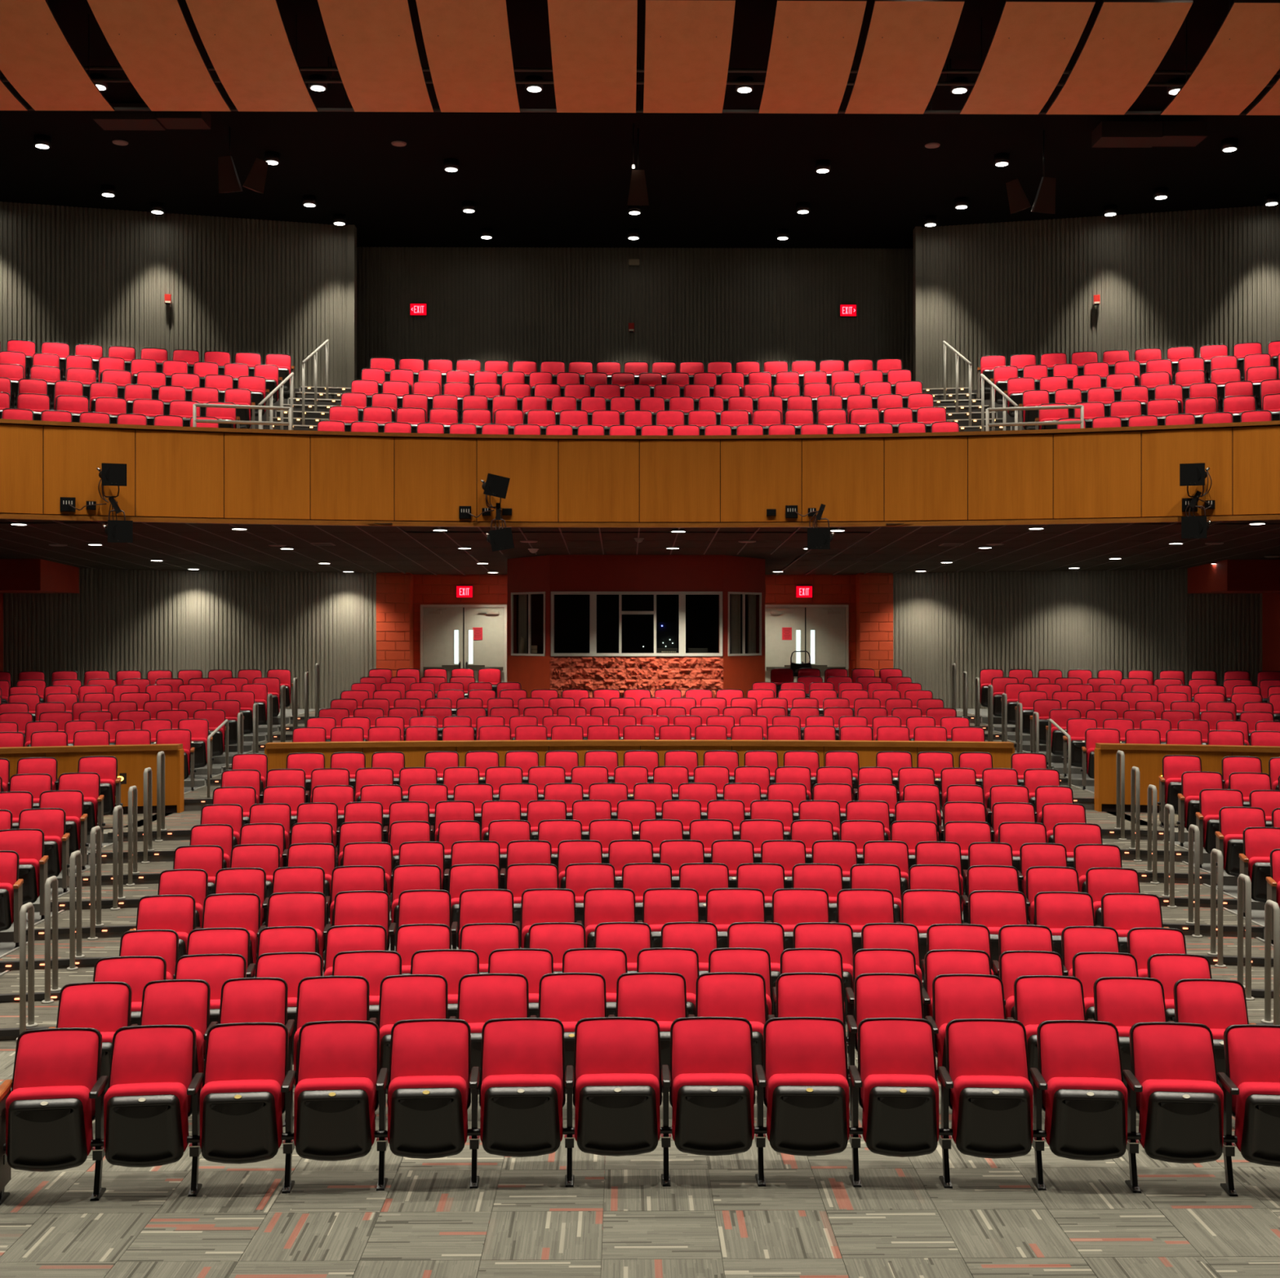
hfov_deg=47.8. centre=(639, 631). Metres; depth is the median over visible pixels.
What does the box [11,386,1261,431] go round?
stairs
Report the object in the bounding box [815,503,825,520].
clamp
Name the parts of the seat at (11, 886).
leg, panel, armrest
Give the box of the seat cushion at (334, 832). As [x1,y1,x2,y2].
[333,831,336,848]
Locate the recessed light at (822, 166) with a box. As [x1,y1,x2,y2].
[815,160,830,173]
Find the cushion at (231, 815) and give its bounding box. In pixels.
[201,804,241,834]
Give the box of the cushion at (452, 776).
[444,768,478,791]
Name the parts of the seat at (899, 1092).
number plate, leg, armrest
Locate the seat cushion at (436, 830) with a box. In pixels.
[434,828,438,841]
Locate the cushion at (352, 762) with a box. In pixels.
[331,753,364,774]
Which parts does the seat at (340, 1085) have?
number plate, leg, armrest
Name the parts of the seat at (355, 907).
leg, armrest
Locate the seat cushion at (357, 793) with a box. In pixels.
[355,791,359,802]
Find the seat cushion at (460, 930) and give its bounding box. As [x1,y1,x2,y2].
[458,928,461,949]
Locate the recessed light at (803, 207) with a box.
[795,201,809,213]
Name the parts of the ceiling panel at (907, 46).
hanger rod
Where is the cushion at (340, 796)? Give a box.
[312,786,353,810]
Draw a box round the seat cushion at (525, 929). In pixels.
[521,925,530,948]
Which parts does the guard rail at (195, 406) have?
post, rail, rail, post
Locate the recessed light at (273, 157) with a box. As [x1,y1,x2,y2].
[263,151,279,165]
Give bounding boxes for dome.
[528,548,538,553]
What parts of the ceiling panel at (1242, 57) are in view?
hanger rod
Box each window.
[511,591,545,656]
[551,591,722,656]
[728,591,761,656]
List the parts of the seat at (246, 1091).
number plate, leg, armrest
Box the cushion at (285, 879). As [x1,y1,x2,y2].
[273,867,323,893]
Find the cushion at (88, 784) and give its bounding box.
[58,773,98,813]
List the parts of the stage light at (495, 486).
colour frame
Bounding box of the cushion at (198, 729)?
[178,720,208,740]
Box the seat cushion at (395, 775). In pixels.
[393,773,399,777]
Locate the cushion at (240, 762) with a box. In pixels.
[232,754,266,780]
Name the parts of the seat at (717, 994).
armrest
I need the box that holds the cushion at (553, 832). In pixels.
[538,820,581,848]
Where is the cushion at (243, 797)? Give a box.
[213,787,254,812]
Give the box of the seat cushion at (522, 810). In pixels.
[520,808,527,813]
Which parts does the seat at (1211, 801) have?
panel, armrest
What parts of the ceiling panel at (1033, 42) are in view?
hanger rod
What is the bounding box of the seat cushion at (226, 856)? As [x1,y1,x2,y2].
[223,853,230,868]
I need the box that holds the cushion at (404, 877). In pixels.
[392,866,439,902]
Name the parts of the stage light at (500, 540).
colour frame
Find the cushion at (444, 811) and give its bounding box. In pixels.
[435,801,474,831]
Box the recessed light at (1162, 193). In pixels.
[1153,186,1168,199]
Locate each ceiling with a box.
[0,0,1279,248]
[0,519,1279,575]
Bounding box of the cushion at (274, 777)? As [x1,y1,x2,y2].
[266,769,304,787]
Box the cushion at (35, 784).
[9,774,50,798]
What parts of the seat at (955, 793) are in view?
leg, armrest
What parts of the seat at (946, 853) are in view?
armrest, leg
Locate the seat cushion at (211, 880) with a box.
[208,876,215,884]
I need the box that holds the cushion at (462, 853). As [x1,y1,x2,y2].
[451,842,498,867]
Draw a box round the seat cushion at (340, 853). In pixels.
[337,851,342,866]
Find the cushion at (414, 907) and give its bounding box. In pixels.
[398,891,449,927]
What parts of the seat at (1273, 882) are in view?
panel, armrest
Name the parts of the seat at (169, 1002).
armrest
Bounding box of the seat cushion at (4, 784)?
[2,782,6,791]
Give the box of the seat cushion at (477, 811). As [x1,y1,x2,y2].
[475,808,481,813]
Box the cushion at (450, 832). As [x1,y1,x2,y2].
[439,821,479,849]
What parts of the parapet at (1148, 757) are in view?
panel, cap rail, panel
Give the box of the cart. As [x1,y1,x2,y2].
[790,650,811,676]
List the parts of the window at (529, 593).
sill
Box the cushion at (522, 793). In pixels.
[499,784,537,808]
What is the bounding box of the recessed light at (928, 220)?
[923,215,937,226]
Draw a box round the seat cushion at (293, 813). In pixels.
[291,811,297,816]
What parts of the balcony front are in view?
panel, panel, panel, panel, panel, panel, panel, panel, cap rail, trim, panel, panel, panel, panel, panel, panel, panel, panel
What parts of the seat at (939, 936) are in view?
armrest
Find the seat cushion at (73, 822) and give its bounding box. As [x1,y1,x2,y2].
[65,816,80,850]
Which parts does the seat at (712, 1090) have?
number plate, armrest, leg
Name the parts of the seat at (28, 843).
panel, armrest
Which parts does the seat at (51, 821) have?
leg, panel, armrest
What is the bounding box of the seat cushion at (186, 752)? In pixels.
[183,749,190,775]
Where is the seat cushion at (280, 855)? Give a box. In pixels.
[280,854,281,867]
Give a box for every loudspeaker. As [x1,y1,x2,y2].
[217,127,268,193]
[626,128,648,205]
[1005,130,1055,213]
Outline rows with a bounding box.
[0,339,1279,764]
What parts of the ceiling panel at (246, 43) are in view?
hanger rod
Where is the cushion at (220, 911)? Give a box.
[203,894,258,951]
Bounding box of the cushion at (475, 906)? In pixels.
[459,890,512,929]
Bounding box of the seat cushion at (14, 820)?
[12,817,18,822]
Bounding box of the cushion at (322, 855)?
[288,844,334,875]
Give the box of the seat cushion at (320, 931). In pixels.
[315,928,323,960]
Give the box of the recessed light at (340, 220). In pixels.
[332,213,346,226]
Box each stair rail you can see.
[257,372,293,430]
[301,339,328,425]
[942,340,972,426]
[980,373,1018,431]
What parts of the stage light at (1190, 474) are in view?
colour frame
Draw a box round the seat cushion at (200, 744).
[191,737,207,763]
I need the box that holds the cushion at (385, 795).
[360,785,401,809]
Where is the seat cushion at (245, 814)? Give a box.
[243,812,249,817]
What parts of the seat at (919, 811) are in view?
armrest, leg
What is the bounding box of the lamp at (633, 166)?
[631,123,635,168]
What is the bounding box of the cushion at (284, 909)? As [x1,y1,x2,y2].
[267,893,324,949]
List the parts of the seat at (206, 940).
armrest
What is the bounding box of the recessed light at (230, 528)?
[230,528,248,529]
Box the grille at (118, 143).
[113,141,127,146]
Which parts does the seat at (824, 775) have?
armrest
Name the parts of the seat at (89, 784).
panel, armrest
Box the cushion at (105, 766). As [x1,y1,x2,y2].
[78,756,116,794]
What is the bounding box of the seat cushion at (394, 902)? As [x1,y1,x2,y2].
[391,898,398,923]
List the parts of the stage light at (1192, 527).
colour frame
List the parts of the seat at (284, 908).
armrest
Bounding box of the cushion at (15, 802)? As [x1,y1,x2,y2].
[0,792,31,817]
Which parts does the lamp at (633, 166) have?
stem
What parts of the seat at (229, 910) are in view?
armrest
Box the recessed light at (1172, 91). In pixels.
[1167,77,1186,95]
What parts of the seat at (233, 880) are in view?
armrest, leg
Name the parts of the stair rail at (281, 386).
post, post, rail, post, post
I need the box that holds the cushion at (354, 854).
[343,843,391,891]
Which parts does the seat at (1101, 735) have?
leg, panel, armrest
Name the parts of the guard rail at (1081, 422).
post, rail, rail, post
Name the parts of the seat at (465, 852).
leg, armrest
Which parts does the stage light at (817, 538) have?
colour frame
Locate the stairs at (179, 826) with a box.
[0,708,1273,1040]
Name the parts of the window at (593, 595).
sill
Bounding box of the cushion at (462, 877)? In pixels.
[449,865,498,898]
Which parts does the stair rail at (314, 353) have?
post, rail, post, post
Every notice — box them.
[472,627,482,639]
[782,627,791,639]
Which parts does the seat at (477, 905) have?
armrest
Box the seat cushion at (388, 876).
[385,873,391,911]
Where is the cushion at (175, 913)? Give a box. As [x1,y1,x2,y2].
[137,896,193,933]
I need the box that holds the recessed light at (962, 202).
[954,196,968,209]
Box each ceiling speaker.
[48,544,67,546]
[112,139,128,146]
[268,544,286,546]
[391,141,406,146]
[520,540,537,542]
[737,540,755,542]
[924,142,940,148]
[986,543,1004,545]
[1204,542,1223,544]
[1264,555,1279,557]
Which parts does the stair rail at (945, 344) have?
post, post, rail, post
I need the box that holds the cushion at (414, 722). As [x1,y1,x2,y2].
[409,717,437,728]
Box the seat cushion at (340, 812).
[337,810,344,815]
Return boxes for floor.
[0,1024,1279,1277]
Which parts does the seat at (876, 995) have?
armrest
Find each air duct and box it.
[93,103,210,130]
[1091,115,1207,147]
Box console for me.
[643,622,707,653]
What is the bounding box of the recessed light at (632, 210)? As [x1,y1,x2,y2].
[627,205,641,215]
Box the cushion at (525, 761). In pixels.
[505,751,537,773]
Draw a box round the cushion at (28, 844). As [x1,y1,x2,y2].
[0,830,42,869]
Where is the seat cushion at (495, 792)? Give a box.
[493,790,498,794]
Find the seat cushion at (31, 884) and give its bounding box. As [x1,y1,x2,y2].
[18,858,39,897]
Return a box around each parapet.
[0,743,183,814]
[264,739,1014,771]
[1094,742,1279,813]
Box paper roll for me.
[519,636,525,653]
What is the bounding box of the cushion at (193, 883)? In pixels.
[159,870,206,906]
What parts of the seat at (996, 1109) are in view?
number plate, armrest, leg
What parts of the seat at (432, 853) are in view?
armrest, leg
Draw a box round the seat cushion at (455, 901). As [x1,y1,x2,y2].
[451,897,459,906]
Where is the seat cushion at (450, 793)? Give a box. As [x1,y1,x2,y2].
[448,791,453,795]
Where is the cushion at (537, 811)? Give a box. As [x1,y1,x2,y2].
[527,800,565,827]
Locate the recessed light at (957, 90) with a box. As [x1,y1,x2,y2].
[950,76,968,94]
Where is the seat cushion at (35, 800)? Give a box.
[33,798,39,803]
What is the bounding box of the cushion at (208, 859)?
[174,846,222,876]
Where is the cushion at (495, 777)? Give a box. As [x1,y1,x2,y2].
[485,767,521,790]
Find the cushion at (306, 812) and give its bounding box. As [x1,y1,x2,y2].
[297,803,337,844]
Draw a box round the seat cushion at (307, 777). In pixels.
[305,775,311,779]
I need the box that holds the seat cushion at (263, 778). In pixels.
[261,776,266,789]
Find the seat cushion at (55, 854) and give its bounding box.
[44,835,62,871]
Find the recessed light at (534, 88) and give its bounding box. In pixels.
[524,75,542,93]
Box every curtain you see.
[518,594,527,653]
[730,594,740,653]
[747,594,755,653]
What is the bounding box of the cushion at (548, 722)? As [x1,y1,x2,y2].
[542,716,569,733]
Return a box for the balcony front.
[0,418,1279,528]
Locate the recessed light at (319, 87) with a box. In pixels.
[308,74,327,92]
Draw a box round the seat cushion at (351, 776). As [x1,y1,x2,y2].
[349,774,355,778]
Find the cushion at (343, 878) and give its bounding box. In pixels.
[331,866,383,902]
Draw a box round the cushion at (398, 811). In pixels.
[389,802,428,830]
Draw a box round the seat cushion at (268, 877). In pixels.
[266,875,272,883]
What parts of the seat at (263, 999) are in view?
leg, armrest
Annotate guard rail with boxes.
[192,403,291,430]
[985,404,1084,431]
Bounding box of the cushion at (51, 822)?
[19,809,64,843]
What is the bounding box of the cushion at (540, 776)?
[528,767,564,790]
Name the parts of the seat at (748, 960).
armrest, leg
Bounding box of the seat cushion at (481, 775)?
[479,773,484,777]
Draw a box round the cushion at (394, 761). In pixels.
[372,752,404,774]
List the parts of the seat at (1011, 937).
armrest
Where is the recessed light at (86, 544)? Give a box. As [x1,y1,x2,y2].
[86,543,103,545]
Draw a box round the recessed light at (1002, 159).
[994,152,1009,166]
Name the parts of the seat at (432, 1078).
number plate, leg, armrest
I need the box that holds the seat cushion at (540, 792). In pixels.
[537,790,543,794]
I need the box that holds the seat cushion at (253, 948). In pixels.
[248,930,257,974]
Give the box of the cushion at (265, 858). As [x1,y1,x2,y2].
[231,845,278,875]
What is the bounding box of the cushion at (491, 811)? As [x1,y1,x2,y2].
[481,801,519,831]
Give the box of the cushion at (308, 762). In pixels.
[287,753,324,775]
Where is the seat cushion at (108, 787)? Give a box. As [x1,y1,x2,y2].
[100,779,115,808]
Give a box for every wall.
[0,201,356,388]
[0,559,79,671]
[3,568,376,709]
[356,247,913,381]
[376,573,893,682]
[507,555,764,697]
[893,568,1262,708]
[913,204,1279,390]
[1187,560,1279,671]
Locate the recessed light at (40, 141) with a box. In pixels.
[33,134,50,149]
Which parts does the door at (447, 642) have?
vision glass, glass trim, vision glass, glass trim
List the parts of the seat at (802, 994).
leg, armrest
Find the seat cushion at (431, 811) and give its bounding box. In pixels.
[429,808,435,813]
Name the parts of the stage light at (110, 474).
colour frame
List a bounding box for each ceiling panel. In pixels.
[0,0,114,111]
[0,70,27,111]
[87,0,231,111]
[185,0,317,111]
[317,0,433,112]
[415,0,519,112]
[547,0,637,113]
[643,0,735,113]
[758,0,866,113]
[844,0,964,114]
[960,0,1095,114]
[1045,0,1192,115]
[1160,0,1279,115]
[1245,75,1279,115]
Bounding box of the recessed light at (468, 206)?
[462,200,475,213]
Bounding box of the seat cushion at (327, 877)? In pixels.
[324,874,331,891]
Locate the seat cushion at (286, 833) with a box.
[284,831,288,849]
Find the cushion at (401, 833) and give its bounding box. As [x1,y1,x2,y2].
[390,822,430,850]
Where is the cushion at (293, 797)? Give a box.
[263,786,304,811]
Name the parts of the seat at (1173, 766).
leg, armrest, panel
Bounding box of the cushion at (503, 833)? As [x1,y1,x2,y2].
[488,821,529,848]
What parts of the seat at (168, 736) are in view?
panel, armrest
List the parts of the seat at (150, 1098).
number plate, leg, armrest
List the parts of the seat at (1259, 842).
panel, armrest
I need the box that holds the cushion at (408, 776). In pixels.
[400,768,436,791]
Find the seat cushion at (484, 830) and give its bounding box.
[481,827,488,840]
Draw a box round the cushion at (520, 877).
[506,864,557,897]
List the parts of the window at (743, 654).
sill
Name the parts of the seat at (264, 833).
armrest, leg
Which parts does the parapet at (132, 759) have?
panel, cap rail, panel, step lamp plate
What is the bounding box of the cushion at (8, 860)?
[0,852,17,885]
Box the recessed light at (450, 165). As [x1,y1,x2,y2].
[443,158,458,172]
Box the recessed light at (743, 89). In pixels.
[735,75,753,93]
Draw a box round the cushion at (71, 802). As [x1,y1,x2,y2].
[40,791,82,831]
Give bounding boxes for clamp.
[107,496,121,514]
[496,502,501,519]
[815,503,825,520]
[1188,490,1201,508]
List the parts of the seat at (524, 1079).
number plate, leg, armrest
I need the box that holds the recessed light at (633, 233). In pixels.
[626,228,639,239]
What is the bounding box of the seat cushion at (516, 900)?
[513,897,521,903]
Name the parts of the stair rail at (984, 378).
post, post, rail, post, post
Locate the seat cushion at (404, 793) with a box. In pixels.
[402,791,408,795]
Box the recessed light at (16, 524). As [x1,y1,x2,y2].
[8,523,28,525]
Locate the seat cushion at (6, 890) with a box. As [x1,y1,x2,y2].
[0,883,13,924]
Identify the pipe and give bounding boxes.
[0,62,1273,87]
[26,90,1247,115]
[83,56,1279,75]
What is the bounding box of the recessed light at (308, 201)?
[302,195,316,207]
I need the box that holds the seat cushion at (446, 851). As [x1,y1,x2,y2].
[444,849,451,854]
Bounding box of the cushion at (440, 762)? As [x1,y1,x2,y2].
[425,752,457,773]
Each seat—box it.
[0,721,17,732]
[0,732,24,747]
[0,758,9,791]
[0,776,2,791]
[0,791,33,829]
[0,809,12,830]
[0,828,48,920]
[0,850,23,948]
[0,1027,108,1205]
[8,773,52,808]
[16,757,58,791]
[17,808,70,893]
[24,721,57,746]
[30,731,67,746]
[39,790,88,871]
[48,982,138,1094]
[57,772,105,849]
[64,720,97,746]
[72,730,110,746]
[77,755,122,829]
[93,955,166,1026]
[102,720,134,745]
[103,1024,203,1196]
[115,729,151,745]
[119,929,178,980]
[129,894,201,958]
[139,979,217,1090]
[140,719,172,744]
[155,728,196,791]
[157,869,208,928]
[173,844,223,895]
[174,953,246,1062]
[177,719,214,778]
[186,928,255,977]
[189,824,233,868]
[200,804,243,846]
[200,1022,296,1193]
[201,893,266,977]
[212,786,256,825]
[214,867,268,926]
[218,977,294,1127]
[220,769,262,804]
[230,844,279,897]
[231,753,267,791]
[239,822,288,867]
[248,803,291,849]
[254,951,323,1064]
[257,926,324,966]
[262,786,305,826]
[266,768,309,803]
[266,892,331,972]
[271,866,330,970]
[286,752,324,803]
[286,843,336,918]
[289,822,337,855]
[292,727,326,742]
[293,975,377,1118]
[293,1020,388,1191]
[296,802,339,866]
[306,717,336,742]
[309,768,349,802]
[311,785,354,848]
[323,924,386,976]
[329,726,364,742]
[329,752,365,790]
[329,865,390,951]
[332,950,401,1025]
[333,890,396,951]
[337,821,382,866]
[341,716,370,741]
[342,842,393,911]
[343,801,388,842]
[354,767,393,802]
[360,784,402,842]
[368,726,401,741]
[371,751,404,785]
[375,716,404,741]
[377,974,456,1094]
[386,1018,479,1188]
[387,801,433,843]
[389,821,431,870]
[390,864,441,946]
[395,924,451,974]
[396,889,457,949]
[398,841,449,891]
[399,767,437,801]
[404,726,438,741]
[407,783,448,841]
[408,716,441,740]
[410,949,479,1019]
[424,751,458,784]
[433,800,475,841]
[437,820,480,869]
[441,725,475,740]
[442,715,471,728]
[442,766,479,800]
[448,863,499,946]
[450,840,506,888]
[453,783,493,824]
[457,888,519,949]
[457,973,537,1094]
[459,923,519,973]
[464,751,499,783]
[475,715,504,740]
[478,725,511,740]
[479,1017,574,1187]
[480,800,521,840]
[484,766,522,800]
[488,819,530,889]
[488,948,553,1017]
[498,783,538,820]
[504,751,538,783]
[505,840,551,884]
[505,863,558,927]
[509,715,537,740]
[515,725,547,740]
[520,888,582,948]
[526,800,566,840]
[527,766,565,799]
[528,922,586,973]
[537,819,582,866]
[537,973,615,1093]
[542,715,570,740]
[543,782,583,819]
[544,751,578,782]
[551,725,583,740]
[557,840,602,888]
[562,947,627,1017]
[564,862,615,924]
[570,766,608,799]
[571,800,611,839]
[573,1017,672,1186]
[575,715,604,740]
[582,888,642,948]
[584,750,618,782]
[586,725,619,740]
[588,782,627,819]
[588,819,633,863]
[594,922,651,973]
[608,715,636,739]
[608,840,653,888]
[613,765,648,799]
[615,972,695,1093]
[616,800,656,839]
[622,725,655,739]
[622,862,672,922]
[623,750,658,782]
[633,782,672,819]
[636,947,699,1017]
[639,819,683,862]
[640,715,669,739]
[642,888,705,948]
[653,765,688,799]
[658,725,691,739]
[659,840,704,888]
[660,921,718,975]
[661,800,701,839]
[664,750,697,782]
[669,1017,767,1186]
[673,715,702,739]
[677,782,717,819]
[679,862,729,922]
[688,819,733,862]
[693,765,729,799]
[694,725,727,739]
[695,972,775,1091]
[703,750,738,782]
[706,715,734,740]
[706,800,745,839]
[706,888,772,948]
[708,947,776,1017]
[711,840,754,888]
[723,782,760,819]
[727,922,785,1014]
[730,725,763,740]
[733,766,770,799]
[736,862,785,921]
[738,715,768,740]
[739,819,784,862]
[743,750,778,783]
[750,800,793,839]
[760,840,806,888]
[763,1017,863,1187]
[767,725,799,740]
[767,782,807,821]
[772,715,803,740]
[772,888,835,949]
[774,766,813,800]
[776,972,857,1120]
[780,947,853,1053]
[783,751,819,795]
[790,819,833,863]
[791,863,843,922]
[793,922,853,1022]
[798,800,840,840]
[803,725,835,740]
[804,715,839,740]
[811,840,857,888]
[812,783,853,822]
[816,766,857,800]
[824,751,859,800]
[836,888,902,953]
[838,715,867,740]
[840,725,872,740]
[840,820,884,864]
[845,800,890,840]
[849,863,902,923]
[853,948,930,1019]
[853,973,938,1075]
[857,766,899,795]
[857,783,897,824]
[857,1017,953,1188]
[861,923,924,988]
[862,840,909,893]
[871,716,901,740]
[875,751,912,789]
[876,726,910,741]
[890,820,937,868]
[894,800,943,841]
[897,767,942,821]
[901,889,968,980]
[902,784,942,841]
[906,716,935,741]
[908,864,968,923]
[913,726,946,741]
[915,841,967,911]
[916,751,953,808]
[924,949,1005,1057]
[926,924,999,977]
[932,973,1014,1084]
[940,716,969,741]
[940,767,976,816]
[942,801,994,842]
[943,821,991,894]
[945,1018,1047,1191]
[946,784,991,824]
[951,726,985,742]
[958,751,992,786]
[966,865,1030,914]
[968,842,1023,892]
[968,890,1033,974]
[982,768,1018,821]
[989,785,1036,826]
[991,802,1035,842]
[998,822,1047,871]
[998,924,1068,976]
[999,951,1064,1019]
[1010,752,1047,786]
[1013,975,1094,1090]
[1019,843,1067,897]
[1023,768,1060,807]
[1026,866,1079,924]
[1034,891,1101,957]
[1035,786,1073,822]
[1036,1020,1142,1193]
[1041,803,1086,843]
[1053,822,1102,867]
[1061,718,1097,777]
[1061,925,1119,976]
[1071,951,1138,1020]
[1073,844,1122,893]
[1080,728,1120,790]
[1085,867,1140,926]
[1093,977,1174,1088]
[1101,893,1168,953]
[1102,719,1133,743]
[1124,728,1160,744]
[1127,927,1186,977]
[1128,1022,1239,1196]
[1139,719,1171,744]
[1146,953,1211,1022]
[1157,755,1201,827]
[1165,729,1202,745]
[1173,978,1255,1089]
[1176,771,1223,847]
[1177,720,1209,745]
[1195,789,1244,868]
[1207,730,1244,746]
[1215,720,1249,746]
[1215,806,1266,888]
[1221,755,1262,789]
[1223,1024,1279,1167]
[1228,772,1271,807]
[1239,826,1279,917]
[1248,790,1279,827]
[1249,731,1279,746]
[1255,720,1279,731]
[1266,848,1279,944]
[1268,757,1279,790]
[1271,808,1279,827]
[1278,775,1279,790]
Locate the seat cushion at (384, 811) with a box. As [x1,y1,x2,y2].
[382,809,389,814]
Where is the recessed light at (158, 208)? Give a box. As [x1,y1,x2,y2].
[150,202,164,214]
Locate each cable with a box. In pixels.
[68,503,106,510]
[97,479,108,502]
[466,510,493,517]
[794,511,818,516]
[1192,498,1208,520]
[1195,499,1211,510]
[1201,471,1212,497]
[1203,471,1208,495]
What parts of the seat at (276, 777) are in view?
armrest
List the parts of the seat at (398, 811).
armrest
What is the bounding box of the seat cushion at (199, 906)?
[195,902,203,928]
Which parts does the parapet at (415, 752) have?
panel, panel, panel, panel, cap rail, panel, panel, panel, panel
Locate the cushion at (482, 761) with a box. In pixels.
[465,751,497,773]
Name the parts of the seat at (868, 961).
leg, armrest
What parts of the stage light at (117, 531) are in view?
colour frame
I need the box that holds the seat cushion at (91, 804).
[83,797,97,826]
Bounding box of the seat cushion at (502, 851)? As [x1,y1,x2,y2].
[500,848,506,853]
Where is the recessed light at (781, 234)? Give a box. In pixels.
[776,229,789,239]
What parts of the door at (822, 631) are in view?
vision glass, glass trim, vision glass, glass trim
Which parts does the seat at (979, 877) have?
armrest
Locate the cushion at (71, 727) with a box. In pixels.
[65,721,95,740]
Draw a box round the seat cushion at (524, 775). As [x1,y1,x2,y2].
[522,773,528,777]
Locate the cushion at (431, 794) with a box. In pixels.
[408,785,447,808]
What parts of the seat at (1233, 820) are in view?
panel, armrest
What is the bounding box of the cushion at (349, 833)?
[339,822,382,853]
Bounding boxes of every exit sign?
[409,302,426,315]
[456,585,473,598]
[795,585,812,598]
[839,303,856,317]
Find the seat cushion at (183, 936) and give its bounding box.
[176,932,188,952]
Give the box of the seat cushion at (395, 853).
[392,850,399,856]
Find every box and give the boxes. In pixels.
[60,497,75,511]
[86,501,96,510]
[458,506,471,519]
[482,508,490,515]
[502,508,511,515]
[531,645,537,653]
[629,259,639,265]
[766,509,776,515]
[785,505,797,518]
[808,507,816,516]
[1182,497,1197,511]
[1204,500,1215,509]
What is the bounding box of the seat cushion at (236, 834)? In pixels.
[233,831,239,844]
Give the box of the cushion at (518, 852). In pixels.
[507,841,551,866]
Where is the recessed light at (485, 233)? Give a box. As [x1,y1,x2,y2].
[480,227,493,239]
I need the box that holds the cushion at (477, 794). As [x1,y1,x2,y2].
[454,784,492,808]
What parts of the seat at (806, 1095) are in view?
number plate, armrest, leg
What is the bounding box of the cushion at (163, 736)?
[156,729,190,758]
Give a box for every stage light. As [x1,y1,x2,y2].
[96,462,126,497]
[102,510,133,542]
[480,473,510,507]
[485,519,514,551]
[807,518,835,549]
[1179,462,1210,497]
[1181,506,1211,538]
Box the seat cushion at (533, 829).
[530,826,537,832]
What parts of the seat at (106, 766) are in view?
panel, armrest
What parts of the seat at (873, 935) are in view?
armrest, leg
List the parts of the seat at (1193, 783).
leg, panel, armrest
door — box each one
[420,604,506,682]
[764,604,848,682]
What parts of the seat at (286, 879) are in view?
leg, armrest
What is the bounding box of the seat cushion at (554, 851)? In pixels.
[551,848,557,853]
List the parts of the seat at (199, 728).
panel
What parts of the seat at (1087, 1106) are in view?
number plate, armrest, leg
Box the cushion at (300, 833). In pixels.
[291,823,331,844]
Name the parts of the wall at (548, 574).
jamb panel, panel, panel, jamb panel, panel, jamb panel, panel, panel, jamb panel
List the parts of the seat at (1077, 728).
panel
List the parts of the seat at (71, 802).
armrest, panel, leg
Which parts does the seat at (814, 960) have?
armrest, leg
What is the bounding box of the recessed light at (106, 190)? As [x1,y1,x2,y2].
[100,184,115,197]
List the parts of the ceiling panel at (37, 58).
hanger rod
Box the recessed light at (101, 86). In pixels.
[88,73,107,90]
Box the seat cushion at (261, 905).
[260,904,262,926]
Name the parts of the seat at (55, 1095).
leg, panel, armrest, number plate, leg, armrest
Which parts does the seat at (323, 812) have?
leg, armrest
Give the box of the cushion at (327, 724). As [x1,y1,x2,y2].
[306,718,335,736]
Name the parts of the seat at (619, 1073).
number plate, leg, armrest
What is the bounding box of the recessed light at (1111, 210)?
[1103,204,1117,216]
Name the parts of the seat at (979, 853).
leg, armrest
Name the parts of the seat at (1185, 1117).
number plate, armrest, leg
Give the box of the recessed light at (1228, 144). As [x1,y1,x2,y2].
[1221,137,1238,152]
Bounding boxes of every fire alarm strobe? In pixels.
[164,293,171,305]
[628,323,634,333]
[1093,294,1100,306]
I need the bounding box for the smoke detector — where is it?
[633,537,644,542]
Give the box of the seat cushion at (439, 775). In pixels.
[437,773,443,777]
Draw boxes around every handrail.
[15,902,38,1040]
[40,875,61,1004]
[66,850,84,970]
[87,826,104,940]
[110,805,125,910]
[125,786,139,886]
[141,767,154,863]
[154,751,167,841]
[207,719,228,798]
[237,712,243,754]
[253,702,258,753]
[266,693,272,742]
[280,684,285,742]
[291,677,297,740]
[304,671,309,727]
[315,663,319,717]
[951,663,955,709]
[963,671,967,717]
[974,677,979,727]
[987,684,993,742]
[1001,693,1007,742]
[1016,702,1022,752]
[1032,711,1039,753]
[1048,719,1071,787]
[1114,750,1126,840]
[1128,766,1142,862]
[1144,784,1159,884]
[1161,804,1177,908]
[1185,824,1202,937]
[1207,848,1226,968]
[1237,873,1254,1000]
[1261,899,1279,1025]
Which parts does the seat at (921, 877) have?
armrest, leg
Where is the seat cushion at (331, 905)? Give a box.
[329,900,334,924]
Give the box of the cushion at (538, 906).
[521,889,574,930]
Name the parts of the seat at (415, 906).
leg, armrest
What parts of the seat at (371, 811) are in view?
leg, armrest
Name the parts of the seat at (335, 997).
armrest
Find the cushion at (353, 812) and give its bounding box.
[344,803,382,824]
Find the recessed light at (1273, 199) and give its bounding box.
[1263,193,1279,206]

